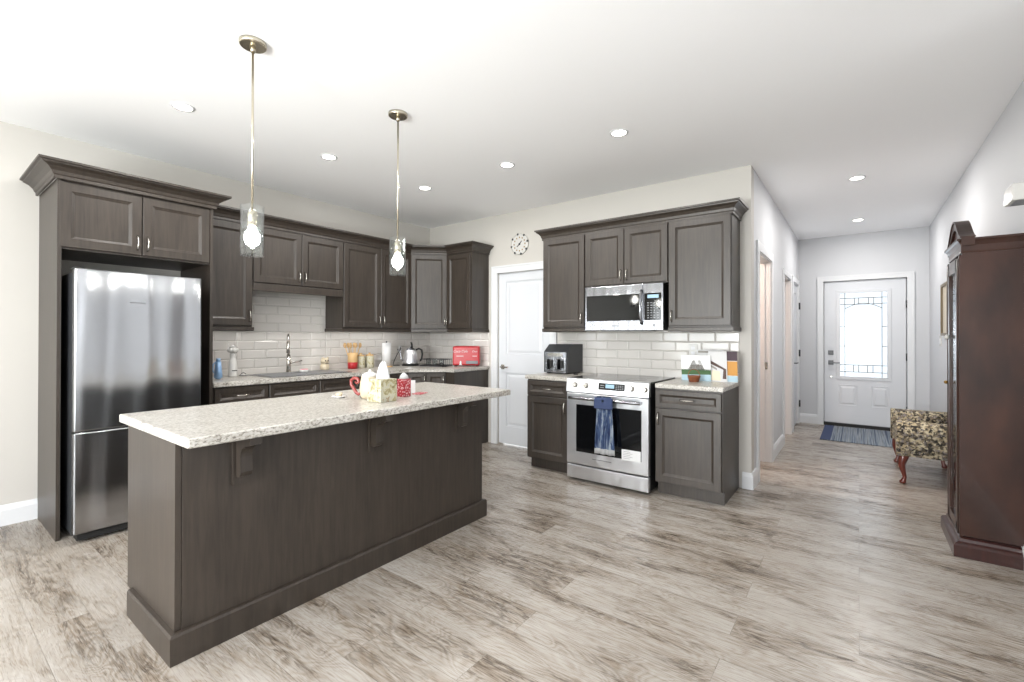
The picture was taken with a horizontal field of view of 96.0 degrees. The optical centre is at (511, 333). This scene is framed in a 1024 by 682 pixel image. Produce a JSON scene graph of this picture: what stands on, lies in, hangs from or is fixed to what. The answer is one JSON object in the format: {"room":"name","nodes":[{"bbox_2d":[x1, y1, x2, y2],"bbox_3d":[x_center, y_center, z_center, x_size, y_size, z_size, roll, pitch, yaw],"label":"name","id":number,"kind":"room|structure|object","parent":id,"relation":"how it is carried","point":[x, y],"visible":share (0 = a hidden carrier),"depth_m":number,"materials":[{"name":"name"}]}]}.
{"room":"kitchen","nodes":[
{"label":"kitchen","id":0,"kind":"room"},
{"bbox_2d":[0,121,429,504],"bbox_3d":[-3.585,-0.068,3.119,0.120,2.762,8.280,0,0,37],"label":"wall","id":1,"kind":"structure","parent":0,"point":[19,145],"depth_m":3.26,"materials":[{"name":"grey paint"}]},
{"bbox_2d":[0,498,37,526],"bbox_3d":[-4.694,1.234,1.528,0.016,0.140,4.415,0,0,37],"label":"baseboard","id":2,"kind":"structure","parent":1,"relation":"attached to","point":[22,511],"depth_m":3.21,"materials":[{"name":"white wood"}]},
{"bbox_2d":[60,179,209,270],"bbox_3d":[-2.849,-0.762,3.442,0.660,0.445,0.848,0,0,37],"label":"upper cabinet","id":3,"kind":"object","parent":1,"relation":"attached to","point":[102,225],"visible":1,"depth_m":3.24,"materials":[{"name":"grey wood"}]},
{"bbox_2d":[20,154,231,209],"bbox_3d":[-2.821,-1.028,3.427,0.725,0.104,1.072,0,0,37],"label":"crown molding","id":4,"kind":"structure","parent":3,"relation":"on","point":[43,170],"depth_m":3.13,"materials":[{"name":"grey wood"}]},
{"bbox_2d":[213,218,252,326],"bbox_3d":[-2.565,-0.520,4.053,0.375,0.922,0.420,0,0,37],"label":"upper cabinet","id":5,"kind":"object","parent":1,"relation":"attached to","point":[232,257],"visible":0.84,"depth_m":4.00,"materials":[{"name":"grey wood"}]},
{"bbox_2d":[252,226,342,289],"bbox_3d":[-2.166,-0.715,4.585,0.375,0.525,0.904,0,0,37],"label":"upper cabinet","id":6,"kind":"object","parent":1,"relation":"attached to","point":[280,257],"visible":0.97,"depth_m":4.45,"materials":[{"name":"grey wood"}]},
{"bbox_2d":[253,283,342,296],"bbox_3d":[-2.053,-0.417,4.499,0.018,0.069,0.901,0,0,37],"label":"valance","id":7,"kind":"object","parent":6,"relation":"attached to","point":[256,286],"visible":1,"depth_m":4.45,"materials":[{"name":"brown wood"}]},
{"bbox_2d":[213,293,429,375],"bbox_3d":[-1.981,0.020,5.147,0.008,0.810,2.870,0,0,37],"label":"backsplash","id":8,"kind":"structure","parent":1,"relation":"attached to","point":[263,349],"depth_m":4.79,"materials":[{"name":"grey tile"}]},
{"bbox_2d":[326,242,410,328],"bbox_3d":[-1.615,-0.513,5.316,0.375,0.922,0.925,0,0,37],"label":"upper cabinet","id":9,"kind":"object","parent":1,"relation":"attached to","point":[376,293],"visible":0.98,"depth_m":5.16,"materials":[{"name":"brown wood"}]},
{"bbox_2d":[0,0,1023,239],"bbox_3d":[-0.244,-1.494,2.950,5.670,0.100,12.250,0,0,37],"label":"ceiling","id":10,"kind":"structure","parent":0,"point":[815,96],"depth_m":2.76,"materials":[{"name":"white paint"}]},
{"bbox_2d":[170,102,195,111],"bbox_3d":[-2.100,-1.445,2.946,0.132,0.005,0.132,0,0,37],"label":"recessed light","id":11,"kind":"object","parent":10,"relation":"in","point":[182,106],"visible":1,"depth_m":2.94,"materials":[{"name":"white"}]},
{"bbox_2d":[238,35,266,246],"bbox_3d":[-1.292,-0.917,2.297,0.124,1.064,0.124,0,0,37],"label":"pendant light","id":12,"kind":"object","parent":10,"relation":"hanging from","point":[253,44],"visible":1,"depth_m":2.29,"materials":[{"name":"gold metal"}]},
{"bbox_2d":[247,210,257,227],"bbox_3d":[-1.292,-0.570,2.295,0.100,0.083,0.045,0,0,37],"label":"socket","id":13,"kind":"object","parent":12,"relation":"attached to","point":[251,215],"depth_m":2.28,"materials":[{"name":"gold metal"}]},
{"bbox_2d":[320,154,336,159],"bbox_3d":[-1.495,-1.440,3.768,0.132,0.005,0.132,0,0,37],"label":"recessed light","id":14,"kind":"object","parent":10,"relation":"in","point":[324,156],"visible":1,"depth_m":3.76,"materials":[{"name":"white"}]},
{"bbox_2d":[388,109,407,267],"bbox_3d":[-0.750,-0.912,3.032,0.124,1.064,0.124,0,0,37],"label":"pendant light","id":15,"kind":"object","parent":10,"relation":"hanging from","point":[399,115],"visible":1,"depth_m":3.02,"materials":[{"name":"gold metal"}]},
{"bbox_2d":[392,241,402,253],"bbox_3d":[-0.751,-0.566,3.030,0.100,0.083,0.045,0,0,37],"label":"socket","id":16,"kind":"object","parent":15,"relation":"attached to","point":[397,245],"depth_m":3.01,"materials":[{"name":"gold metal"}]},
{"bbox_2d":[418,186,431,189],"bbox_3d":[-0.859,-1.435,4.558,0.132,0.005,0.132,0,0,37],"label":"recessed light","id":17,"kind":"object","parent":10,"relation":"in","point":[419,187],"visible":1,"depth_m":4.55,"materials":[{"name":"white plastic"}]},
{"bbox_2d":[499,162,514,167],"bbox_3d":[-0.042,-1.437,3.939,0.132,0.005,0.132,0,0,37],"label":"recessed light","id":18,"kind":"object","parent":10,"relation":"in","point":[503,164],"visible":1,"depth_m":3.93,"materials":[{"name":"white plastic"}]},
{"bbox_2d":[610,129,627,136],"bbox_3d":[0.768,-1.438,3.313,0.132,0.005,0.132,0,0,37],"label":"recessed light","id":19,"kind":"object","parent":10,"relation":"in","point":[617,132],"visible":1,"depth_m":3.30,"materials":[{"name":"white"}]},
{"bbox_2d":[848,175,865,180],"bbox_3d":[3.176,-1.430,4.247,0.132,0.005,0.132,0,0,37],"label":"recessed light","id":20,"kind":"object","parent":10,"relation":"in","point":[859,177],"visible":1,"depth_m":4.23,"materials":[{"name":"white"}]},
{"bbox_2d":[0,422,1023,681],"bbox_3d":[-0.249,1.348,2.937,5.670,0.060,12.250,0,0,37],"label":"floor","id":21,"kind":"structure","parent":0,"point":[833,568],"depth_m":2.30,"materials":[{"name":"brown wood"}]},
{"bbox_2d":[37,178,61,541],"bbox_3d":[-3.120,0.164,3.109,0.625,2.300,0.020,0,0,37],"label":"panel","id":22,"kind":"object","parent":21,"relation":"on","point":[49,332],"visible":1,"depth_m":3.04,"materials":[{"name":"grey wood"}]},
{"bbox_2d":[60,267,200,540],"bbox_3d":[-2.785,0.452,3.337,0.726,1.727,0.692,0,0,37],"label":"refrigerator","id":23,"kind":"object","parent":21,"relation":"on","point":[131,342],"visible":0.67,"depth_m":3.01,"materials":[{"name":"grey metal"}]},
{"bbox_2d":[181,208,212,405],"bbox_3d":[-2.603,0.168,3.797,0.625,2.300,0.022,0,0,37],"label":"panel","id":24,"kind":"object","parent":21,"relation":"on","point":[205,273],"visible":0.21,"depth_m":3.63,"materials":[{"name":"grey wood"}]},
{"bbox_2d":[213,326,253,330],"bbox_3d":[-2.577,-0.041,4.069,0.330,0.038,0.432,0,0,37],"label":"rail","id":25,"kind":"object","parent":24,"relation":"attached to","point":[215,328],"visible":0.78,"depth_m":4.00,"materials":[{"name":"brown wood"}]},
{"bbox_2d":[213,384,267,403],"bbox_3d":[-2.454,0.874,3.970,0.655,0.890,0.433,0,0,37],"label":"base cabinet","id":26,"kind":"object","parent":21,"relation":"on","point":[230,394],"visible":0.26,"depth_m":3.78,"materials":[{"name":"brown wood"}]},
{"bbox_2d":[127,400,486,667],"bbox_3d":[-0.971,0.879,2.736,0.777,0.874,1.925,0,0,37],"label":"kitchen island","id":27,"kind":"object","parent":21,"relation":"on","point":[225,540],"visible":0.8,"depth_m":2.18,"materials":[{"name":"grey wood"}]},
{"bbox_2d":[119,382,510,448],"bbox_3d":[-0.971,0.421,2.803,0.897,0.040,2.010,0,0,37],"label":"island countertop","id":28,"kind":"structure","parent":27,"relation":"on","point":[204,425],"depth_m":2.32,"materials":[{"name":"stone"}]},
{"bbox_2d":[331,395,346,397],"bbox_3d":[-1.082,0.395,2.887,0.096,0.013,0.096,0,0,37],"label":"saucer","id":29,"kind":"object","parent":28,"relation":"on","point":[333,396],"visible":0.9,"depth_m":2.85,"materials":[{"name":"grey ceramic"}]},
{"bbox_2d":[350,369,376,398],"bbox_3d":[-0.908,0.313,2.885,0.183,0.178,0.130,0,0,37],"label":"ceramic pitcher","id":30,"kind":"object","parent":28,"relation":"on","point":[368,375],"visible":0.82,"depth_m":2.83,"materials":[{"name":"beige ceramic"}]},
{"bbox_2d":[367,361,396,402],"bbox_3d":[-0.771,0.281,2.739,0.120,0.241,0.120,0,0,35],"label":"tissue box","id":31,"kind":"object","parent":28,"relation":"on","point":[382,388],"visible":1,"depth_m":2.71,"materials":[{"name":"beige cardboard"}]},
{"bbox_2d":[397,373,410,396],"bbox_3d":[-0.691,0.327,2.950,0.060,0.150,0.064,0,0,34],"label":"patterned box","id":32,"kind":"object","parent":28,"relation":"on","point":[403,383],"visible":1,"depth_m":2.93,"materials":[{"name":"red cardboard"}]},
{"bbox_2d":[411,380,414,392],"bbox_3d":[-0.707,0.361,3.137,0.100,0.085,0.004,0,0,5],"label":"greeting card","id":33,"kind":"object","parent":28,"relation":"on","point":[412,381],"visible":0.36,"depth_m":3.13,"materials":[{"name":"grey paper"}]},
{"bbox_2d":[413,392,427,394],"bbox_3d":[-0.618,0.401,3.089,0.070,0.004,0.100,0,0,14],"label":"coaster","id":34,"kind":"object","parent":28,"relation":"on","point":[416,393],"visible":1,"depth_m":3.06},
{"bbox_2d":[268,376,360,397],"bbox_3d":[-2.046,0.877,4.512,0.655,0.890,0.920,0,0,37],"label":"base cabinet","id":35,"kind":"object","parent":21,"relation":"on","point":[282,389],"visible":0.15,"depth_m":4.27,"materials":[{"name":"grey wood"}]},
{"bbox_2d":[213,363,489,387],"bbox_3d":[-1.558,0.414,4.820,1.063,0.039,2.867,0,0,37],"label":"countertop","id":36,"kind":"structure","parent":35,"relation":"on","point":[225,381],"depth_m":4.52,"materials":[{"name":"stone"}]},
{"bbox_2d":[213,358,222,378],"bbox_3d":[-2.508,0.301,3.926,0.076,0.176,0.059,0,0,-23],"label":"detergent bottle","id":37,"kind":"object","parent":36,"relation":"on","point":[217,372],"visible":0.93,"depth_m":3.91,"materials":[{"name":"blue plastic"}]},
{"bbox_2d":[227,345,238,376],"bbox_3d":[-2.493,0.246,4.123,0.094,0.286,0.087,0,0,37],"label":"figurine","id":38,"kind":"object","parent":36,"relation":"on","point":[232,371],"visible":1,"depth_m":4.10,"materials":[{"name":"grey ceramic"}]},
{"bbox_2d":[286,333,301,371],"bbox_3d":[-2.162,0.197,4.572,0.153,0.391,0.135,0,0,-23],"label":"faucet","id":39,"kind":"object","parent":36,"relation":"on","point":[289,362],"visible":0.9,"depth_m":4.57,"materials":[{"name":"silver metal"}]},
{"bbox_2d":[248,370,348,377],"bbox_3d":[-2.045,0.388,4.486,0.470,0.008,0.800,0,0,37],"label":"sink","id":40,"kind":"object","parent":36,"relation":"in","point":[313,372],"visible":1,"depth_m":4.41,"materials":[{"name":"silver metal"}]},
{"bbox_2d":[298,369,309,371],"bbox_3d":[-2.087,0.372,4.630,0.104,0.032,0.104,0,0,37],"label":"sponge holder","id":41,"kind":"object","parent":40,"relation":"on","point":[300,370],"visible":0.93,"depth_m":4.60,"materials":[{"name":"grey ceramic"}]},
{"bbox_2d":[320,357,328,369],"bbox_3d":[-2.000,0.323,4.928,0.093,0.143,0.092,0,0,37],"label":"jar","id":42,"kind":"object","parent":36,"relation":"on","point":[324,365],"visible":0.97,"depth_m":4.89,"materials":[{"name":"beige ceramic"}]},
{"bbox_2d":[347,352,357,368],"bbox_3d":[-1.784,0.305,5.166,0.111,0.180,0.111,0,0,37],"label":"pot","id":43,"kind":"object","parent":36,"relation":"on","point":[352,360],"visible":0.98,"depth_m":5.12,"materials":[{"name":"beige ceramic"}]},
{"bbox_2d":[358,353,364,367],"bbox_3d":[-1.733,0.309,5.284,0.098,0.174,0.098,0,0,37],"label":"canister","id":44,"kind":"object","parent":36,"relation":"on","point":[361,358],"visible":0.82,"depth_m":5.24,"materials":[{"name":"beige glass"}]},
{"bbox_2d":[365,353,373,367],"bbox_3d":[-1.661,0.310,5.380,0.098,0.174,0.098,0,0,37],"label":"canister","id":45,"kind":"object","parent":36,"relation":"on","point":[369,358],"visible":1,"depth_m":5.34,"materials":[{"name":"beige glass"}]},
{"bbox_2d":[382,341,392,366],"bbox_3d":[-1.496,0.245,5.500,0.144,0.305,0.144,0,0,37],"label":"paper towel","id":46,"kind":"object","parent":36,"relation":"on","point":[386,347],"visible":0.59,"depth_m":5.46,"materials":[{"name":"white paper"}]},
{"bbox_2d":[397,342,422,365],"bbox_3d":[-1.254,0.251,5.690,0.255,0.295,0.210,0,0,-42],"label":"kettle","id":47,"kind":"object","parent":36,"relation":"on","point":[410,358],"visible":0.98,"depth_m":5.63,"materials":[{"name":"silver metal"}]},
{"bbox_2d":[420,358,452,366],"bbox_3d":[-0.929,0.355,5.637,0.360,0.088,0.200,0,0,15],"label":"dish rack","id":48,"kind":"object","parent":36,"relation":"on","point":[426,359],"visible":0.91,"depth_m":5.57,"materials":[{"name":"grey metal"}]},
{"bbox_2d":[453,346,479,365],"bbox_3d":[-0.553,0.276,5.624,0.326,0.247,0.147,0,0,1],"label":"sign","id":49,"kind":"object","parent":36,"relation":"on","point":[462,355],"visible":1,"depth_m":5.56,"materials":[{"name":"metal"}]},
{"bbox_2d":[360,372,407,378],"bbox_3d":[-1.584,0.881,5.127,0.655,0.890,0.614,0,0,37],"label":"base cabinet","id":50,"kind":"object","parent":21,"relation":"on","point":[394,375],"visible":0.02,"depth_m":5.06,"materials":[{"name":"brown wood"}]},
{"bbox_2d":[407,372,445,383],"bbox_3d":[-1.025,0.884,5.649,0.924,0.890,0.903,0,0,37],"label":"base cabinet","id":51,"kind":"object","parent":21,"relation":"on","point":[435,377],"visible":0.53,"depth_m":5.22,"materials":[{"name":"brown wood"}]},
{"bbox_2d":[446,369,487,442],"bbox_3d":[-0.523,0.884,5.463,0.133,0.890,0.595,0,0,37],"label":"end panel","id":52,"kind":"object","parent":21,"relation":"on","point":[479,378],"visible":0.36,"depth_m":5.50,"materials":[{"name":"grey wood"}]},
{"bbox_2d":[527,379,569,472],"bbox_3d":[0.506,0.889,4.652,0.467,0.876,0.645,0,0,37],"label":"base cabinet","id":53,"kind":"object","parent":21,"relation":"on","point":[546,399],"visible":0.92,"depth_m":4.44,"materials":[{"name":"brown wood"}]},
{"bbox_2d":[525,372,595,381],"bbox_3d":[0.517,0.431,4.668,0.512,0.038,0.619,0,0,37],"label":"countertop","id":54,"kind":"structure","parent":53,"relation":"on","point":[539,376],"depth_m":4.51,"materials":[{"name":"stone"}]},
{"bbox_2d":[544,344,582,373],"bbox_3d":[0.526,0.263,4.807,0.275,0.300,0.360,0,0,37],"label":"toaster","id":55,"kind":"object","parent":54,"relation":"on","point":[558,358],"visible":1,"depth_m":4.71,"materials":[{"name":"grey metal"}]},
{"bbox_2d":[566,373,674,492],"bbox_3d":[0.983,0.865,4.215,0.777,0.922,0.742,0,0,37],"label":"stove","id":56,"kind":"object","parent":21,"relation":"on","point":[632,467],"visible":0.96,"depth_m":3.92,"materials":[{"name":"silver metal"}]},
{"bbox_2d":[594,396,614,455],"bbox_3d":[0.777,0.779,3.887,0.184,0.490,0.046,0,0,37],"label":"dish towel","id":57,"kind":"object","parent":56,"relation":"hanging from","point":[604,436],"visible":1,"depth_m":3.90,"materials":[{"name":"blue fabric"}]},
{"bbox_2d":[574,373,674,383],"bbox_3d":[1.016,0.413,4.260,0.777,0.016,0.615,0,0,37],"label":"cooktop","id":58,"kind":"object","parent":56,"relation":"in","point":[598,376],"depth_m":4.23,"materials":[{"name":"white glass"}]},
{"bbox_2d":[655,386,738,505],"bbox_3d":[1.551,0.887,3.867,0.516,0.876,0.645,0,0,37],"label":"base cabinet","id":59,"kind":"object","parent":21,"relation":"on","point":[697,432],"visible":0.98,"depth_m":3.65,"materials":[{"name":"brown wood"}]},
{"bbox_2d":[655,378,739,392],"bbox_3d":[1.568,0.429,3.878,0.523,0.038,0.619,0,0,37],"label":"countertop","id":60,"kind":"structure","parent":59,"relation":"on","point":[678,383],"depth_m":3.70,"materials":[{"name":"stone"}]},
{"bbox_2d":[687,369,700,381],"bbox_3d":[1.546,0.357,3.921,0.107,0.108,0.107,0,0,37],"label":"wicker basket","id":61,"kind":"object","parent":60,"relation":"on","point":[692,378],"visible":1,"depth_m":3.89,"materials":[{"name":"brown"}]},
{"bbox_2d":[681,355,710,380],"bbox_3d":[1.595,0.299,4.003,0.245,0.223,0.036,0,0,37],"label":"postcard","id":62,"kind":"object","parent":60,"relation":"on","point":[702,363],"visible":0.93,"depth_m":3.99,"materials":[{"name":"multicoloured paper"}]},
{"bbox_2d":[697,350,723,354],"bbox_3d":[1.722,0.277,4.005,0.220,0.269,0.030,0,0,37],"label":"postcard","id":63,"kind":"object","parent":60,"relation":"on","point":[699,352],"visible":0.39,"depth_m":4.03,"materials":[{"name":"grey paper"}]},
{"bbox_2d":[708,351,727,381],"bbox_3d":[1.744,0.281,3.910,0.145,0.260,0.037,0,0,37],"label":"postcard","id":64,"kind":"object","parent":60,"relation":"on","point":[718,358],"visible":1,"depth_m":3.90,"materials":[{"name":"grey paper"}]},
{"bbox_2d":[727,351,737,382],"bbox_3d":[1.817,0.281,3.869,0.135,0.260,0.036,0,0,37],"label":"postcard","id":65,"kind":"object","parent":60,"relation":"on","point":[732,368],"visible":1,"depth_m":3.85,"materials":[{"name":"multicoloured paper"}]},
{"bbox_2d":[820,425,892,447],"bbox_3d":[4.517,1.335,6.054,0.735,0.009,1.140,0,0,37],"label":"door mat","id":66,"kind":"object","parent":21,"relation":"on","point":[882,438],"visible":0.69,"depth_m":6.01,"materials":[{"name":"blue fabric"}]},
{"bbox_2d":[890,408,946,483],"bbox_3d":[3.873,1.054,4.338,0.448,0.555,1.008,0,0,37],"label":"upholstered bench","id":67,"kind":"object","parent":21,"relation":"on","point":[913,433],"visible":0.68,"depth_m":4.05,"materials":[{"name":"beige fabric"}]},
{"bbox_2d":[941,220,1023,570],"bbox_3d":[2.909,0.307,2.874,0.299,2.033,0.548,0,0,37],"label":"curio cabinet","id":68,"kind":"object","parent":21,"relation":"on","point":[984,519],"visible":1,"depth_m":2.69,"materials":[{"name":"brown wood"}]},
{"bbox_2d":[430,165,753,487],"bbox_3d":[0.493,-0.052,5.159,3.950,2.762,0.120,0,0,37],"label":"wall","id":69,"kind":"structure","parent":0,"point":[498,231],"depth_m":4.50,"materials":[{"name":"grey paint"}]},
{"bbox_2d":[411,254,446,328],"bbox_3d":[-1.047,-0.509,5.849,0.652,0.922,0.622,0,0,37],"label":"upper cabinet","id":70,"kind":"object","parent":69,"relation":"attached to","point":[428,272],"visible":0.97,"depth_m":5.63,"materials":[{"name":"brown wood"}]},
{"bbox_2d":[325,328,488,332],"bbox_3d":[-1.173,-0.033,5.369,1.867,0.038,0.488,0,0,-23],"label":"rail","id":71,"kind":"object","parent":70,"relation":"attached to","point":[326,329],"visible":1,"depth_m":5.42,"materials":[{"name":"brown wood"}]},
{"bbox_2d":[430,332,489,365],"bbox_3d":[-0.702,0.204,5.974,1.060,0.453,0.008,0,0,37],"label":"backsplash","id":72,"kind":"structure","parent":69,"relation":"attached to","point":[441,343],"depth_m":6.01,"materials":[{"name":"grey tile"}]},
{"bbox_2d":[446,251,488,328],"bbox_3d":[-0.557,-0.509,5.643,0.405,0.922,0.363,0,0,37],"label":"upper cabinet","id":73,"kind":"object","parent":69,"relation":"attached to","point":[467,302],"visible":0.99,"depth_m":5.53,"materials":[{"name":"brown wood"}]},
{"bbox_2d":[213,205,493,254],"bbox_3d":[-1.560,-1.019,4.925,2.977,0.104,0.706,0,0,-37],"label":"crown molding","id":74,"kind":"structure","parent":73,"relation":"attached to","point":[222,212],"depth_m":4.80,"materials":[{"name":"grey wood"}]},
{"bbox_2d":[511,233,528,254],"bbox_3d":[0.089,-1.040,5.378,0.253,0.255,0.025,0,0,37],"label":"wall clock","id":75,"kind":"object","parent":69,"relation":"attached to","point":[520,242],"visible":1,"depth_m":5.37,"materials":[{"name":"white plastic"}]},
{"bbox_2d":[491,261,556,443],"bbox_3d":[0.121,0.260,5.345,0.920,2.140,0.026,0,0,37],"label":"trim","id":76,"kind":"structure","parent":69,"relation":"attached to","point":[495,270],"depth_m":5.58,"materials":[{"name":"white wood"}]},
{"bbox_2d":[499,270,549,446],"bbox_3d":[0.135,0.299,5.365,0.742,2.037,0.087,0,0,37],"label":"door","id":77,"kind":"structure","parent":69,"relation":"in","point":[523,343],"depth_m":5.43,"materials":[{"name":"white wood"}]},
{"bbox_2d":[542,328,585,331],"bbox_3d":[0.614,-0.032,4.787,0.510,0.038,0.320,0,0,37],"label":"rail","id":78,"kind":"object","parent":69,"relation":"attached to","point":[544,329],"visible":0.89,"depth_m":4.66,"materials":[{"name":"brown wood"}]},
{"bbox_2d":[543,235,585,327],"bbox_3d":[0.602,-0.511,4.772,0.487,0.922,0.363,0,0,37],"label":"upper cabinet","id":79,"kind":"object","parent":69,"relation":"attached to","point":[564,287],"visible":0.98,"depth_m":4.66,"materials":[{"name":"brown wood"}]},
{"bbox_2d":[534,197,748,240],"bbox_3d":[1.126,-1.017,4.369,1.952,0.104,0.383,0,0,37],"label":"crown molding","id":80,"kind":"structure","parent":79,"relation":"attached to","point":[737,207],"depth_m":4.09,"materials":[{"name":"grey wood"}]},
{"bbox_2d":[585,222,668,287],"bbox_3d":[1.123,-0.711,4.382,0.810,0.525,0.363,0,0,37],"label":"upper cabinet","id":81,"kind":"object","parent":69,"relation":"attached to","point":[635,255],"visible":0.97,"depth_m":4.24,"materials":[{"name":"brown wood"}]},
{"bbox_2d":[585,283,668,331],"bbox_3d":[1.101,-0.230,4.350,0.758,0.421,0.424,0,0,37],"label":"microwave","id":82,"kind":"object","parent":81,"relation":"attached to","point":[635,307],"visible":1,"depth_m":4.19,"materials":[{"name":"silver metal"}]},
{"bbox_2d":[558,331,739,380],"bbox_3d":[1.233,0.201,4.521,1.820,0.453,0.008,0,0,37],"label":"backsplash","id":83,"kind":"structure","parent":69,"relation":"attached to","point":[645,353],"depth_m":4.49,"materials":[{"name":"grey tile"}]},
{"bbox_2d":[689,344,696,354],"bbox_3d":[1.648,0.157,4.199,0.072,0.116,0.008,0,0,37],"label":"wall outlet","id":84,"kind":"object","parent":69,"relation":"attached to","point":[692,347],"visible":0.84,"depth_m":4.20,"materials":[{"name":"white plastic"}]},
{"bbox_2d":[668,213,740,331],"bbox_3d":[1.655,-0.495,3.981,0.524,0.959,0.364,0,0,37],"label":"upper cabinet","id":85,"kind":"object","parent":69,"relation":"attached to","point":[704,252],"depth_m":3.86,"materials":[{"name":"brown wood"}]},
{"bbox_2d":[754,170,797,468],"bbox_3d":[3.180,-0.045,5.547,0.120,2.762,3.730,0,0,37],"label":"wall","id":86,"kind":"structure","parent":0,"point":[771,228],"depth_m":5.11,"materials":[{"name":"grey paint"}]},
{"bbox_2d":[742,467,757,489],"bbox_3d":[2.075,1.257,4.018,0.086,0.140,0.241,0,0,37],"label":"baseboard","id":87,"kind":"structure","parent":86,"relation":"attached to","point":[749,480],"depth_m":3.93,"materials":[{"name":"white wood"}]},
{"bbox_2d":[756,240,773,482],"bbox_3d":[2.409,0.250,4.505,0.138,2.160,0.920,0,0,37],"label":"door","id":88,"kind":"structure","parent":86,"relation":"attached to","point":[764,256],"depth_m":4.77,"materials":[{"name":"white"}]},
{"bbox_2d":[774,433,783,458],"bbox_3d":[2.987,1.264,5.175,0.016,0.140,0.845,0,0,37],"label":"baseboard","id":89,"kind":"structure","parent":86,"relation":"attached to","point":[778,445],"depth_m":5.17,"materials":[{"name":"white wood"}]},
{"bbox_2d":[782,268,791,444],"bbox_3d":[3.439,0.278,5.876,0.138,2.120,0.810,0,0,37],"label":"trim","id":90,"kind":"structure","parent":86,"relation":"attached to","point":[786,276],"depth_m":6.11,"materials":[{"name":"white wood"}]},
{"bbox_2d":[792,275,799,431],"bbox_3d":[4.025,0.277,6.656,0.138,2.130,0.820,0,0,37],"label":"trim","id":91,"kind":"structure","parent":86,"relation":"attached to","point":[795,281],"depth_m":6.88,"materials":[{"name":"white wood"}]},
{"bbox_2d":[794,285,800,425],"bbox_3d":[4.076,0.313,6.630,0.105,2.034,0.689,0,0,37],"label":"door","id":92,"kind":"structure","parent":86,"relation":"in","point":[795,287],"depth_m":6.76,"materials":[{"name":"white wood"}]},
{"bbox_2d":[798,226,929,413],"bbox_3d":[4.356,-0.037,7.071,3.270,2.762,0.120,0,0,37],"label":"wall","id":93,"kind":"structure","parent":0,"point":[901,250],"depth_m":6.56,"materials":[{"name":"grey paint"}]},
{"bbox_2d":[800,413,816,423],"bbox_3d":[4.425,1.274,6.899,0.243,0.140,0.060,0,0,37],"label":"baseboard","id":94,"kind":"structure","parent":93,"relation":"attached to","point":[804,417],"depth_m":6.91,"materials":[{"name":"white wood"}]},
{"bbox_2d":[824,421,889,430],"bbox_3d":[5.000,1.322,6.560,0.940,0.042,0.112,0,0,37],"label":"threshold","id":95,"kind":"object","parent":93,"relation":"attached to","point":[825,422],"depth_m":6.56,"materials":[{"name":"black metal"}]},
{"bbox_2d":[824,278,906,426],"bbox_3d":[4.988,0.273,6.536,0.932,2.050,0.105,0,0,37],"label":"door","id":96,"kind":"structure","parent":93,"relation":"in","point":[869,401],"depth_m":6.54,"materials":[{"name":"white wood"}]},
{"bbox_2d":[817,271,914,424],"bbox_3d":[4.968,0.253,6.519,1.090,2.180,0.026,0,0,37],"label":"trim","id":97,"kind":"structure","parent":93,"relation":"attached to","point":[910,275],"depth_m":6.45,"materials":[{"name":"white wood"}]},
{"bbox_2d":[929,80,1023,411],"bbox_3d":[1.972,-0.067,1.277,0.120,2.762,12.010,0,0,37],"label":"wall","id":98,"kind":"structure","parent":0,"point":[977,197],"depth_m":3.52,"materials":[{"name":"grey paint"}]},
{"bbox_2d":[940,281,946,335],"bbox_3d":[4.608,-0.255,4.907,0.028,0.560,0.480,0,0,37],"label":"picture frame","id":99,"kind":"object","parent":98,"relation":"attached to","point":[943,288],"visible":0.56,"depth_m":5.02,"materials":[{"name":"brown metal"}]},
{"bbox_2d":[943,286,945,332],"bbox_3d":[4.614,-0.255,4.903,0.011,0.500,0.400,0,0,37],"label":"picture","id":100,"kind":"object","parent":99,"relation":"attached to","point":[944,287],"depth_m":4.96,"materials":[{"name":"beige paper"}]},
{"bbox_2d":[1004,182,1023,206],"bbox_3d":[2.739,-0.748,2.481,0.100,0.092,0.170,0,0,37],"label":"door chime","id":101,"kind":"object","parent":98,"relation":"attached to","point":[1014,195],"visible":1,"depth_m":2.44,"materials":[{"name":"white plastic"}]},
{"bbox_2d":[1009,200,1023,206],"bbox_3d":[2.738,-0.704,2.480,0.070,0.002,0.138,0,0,37],"label":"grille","id":102,"kind":"object","parent":101,"relation":"attached to","point":[1011,202],"depth_m":2.49,"materials":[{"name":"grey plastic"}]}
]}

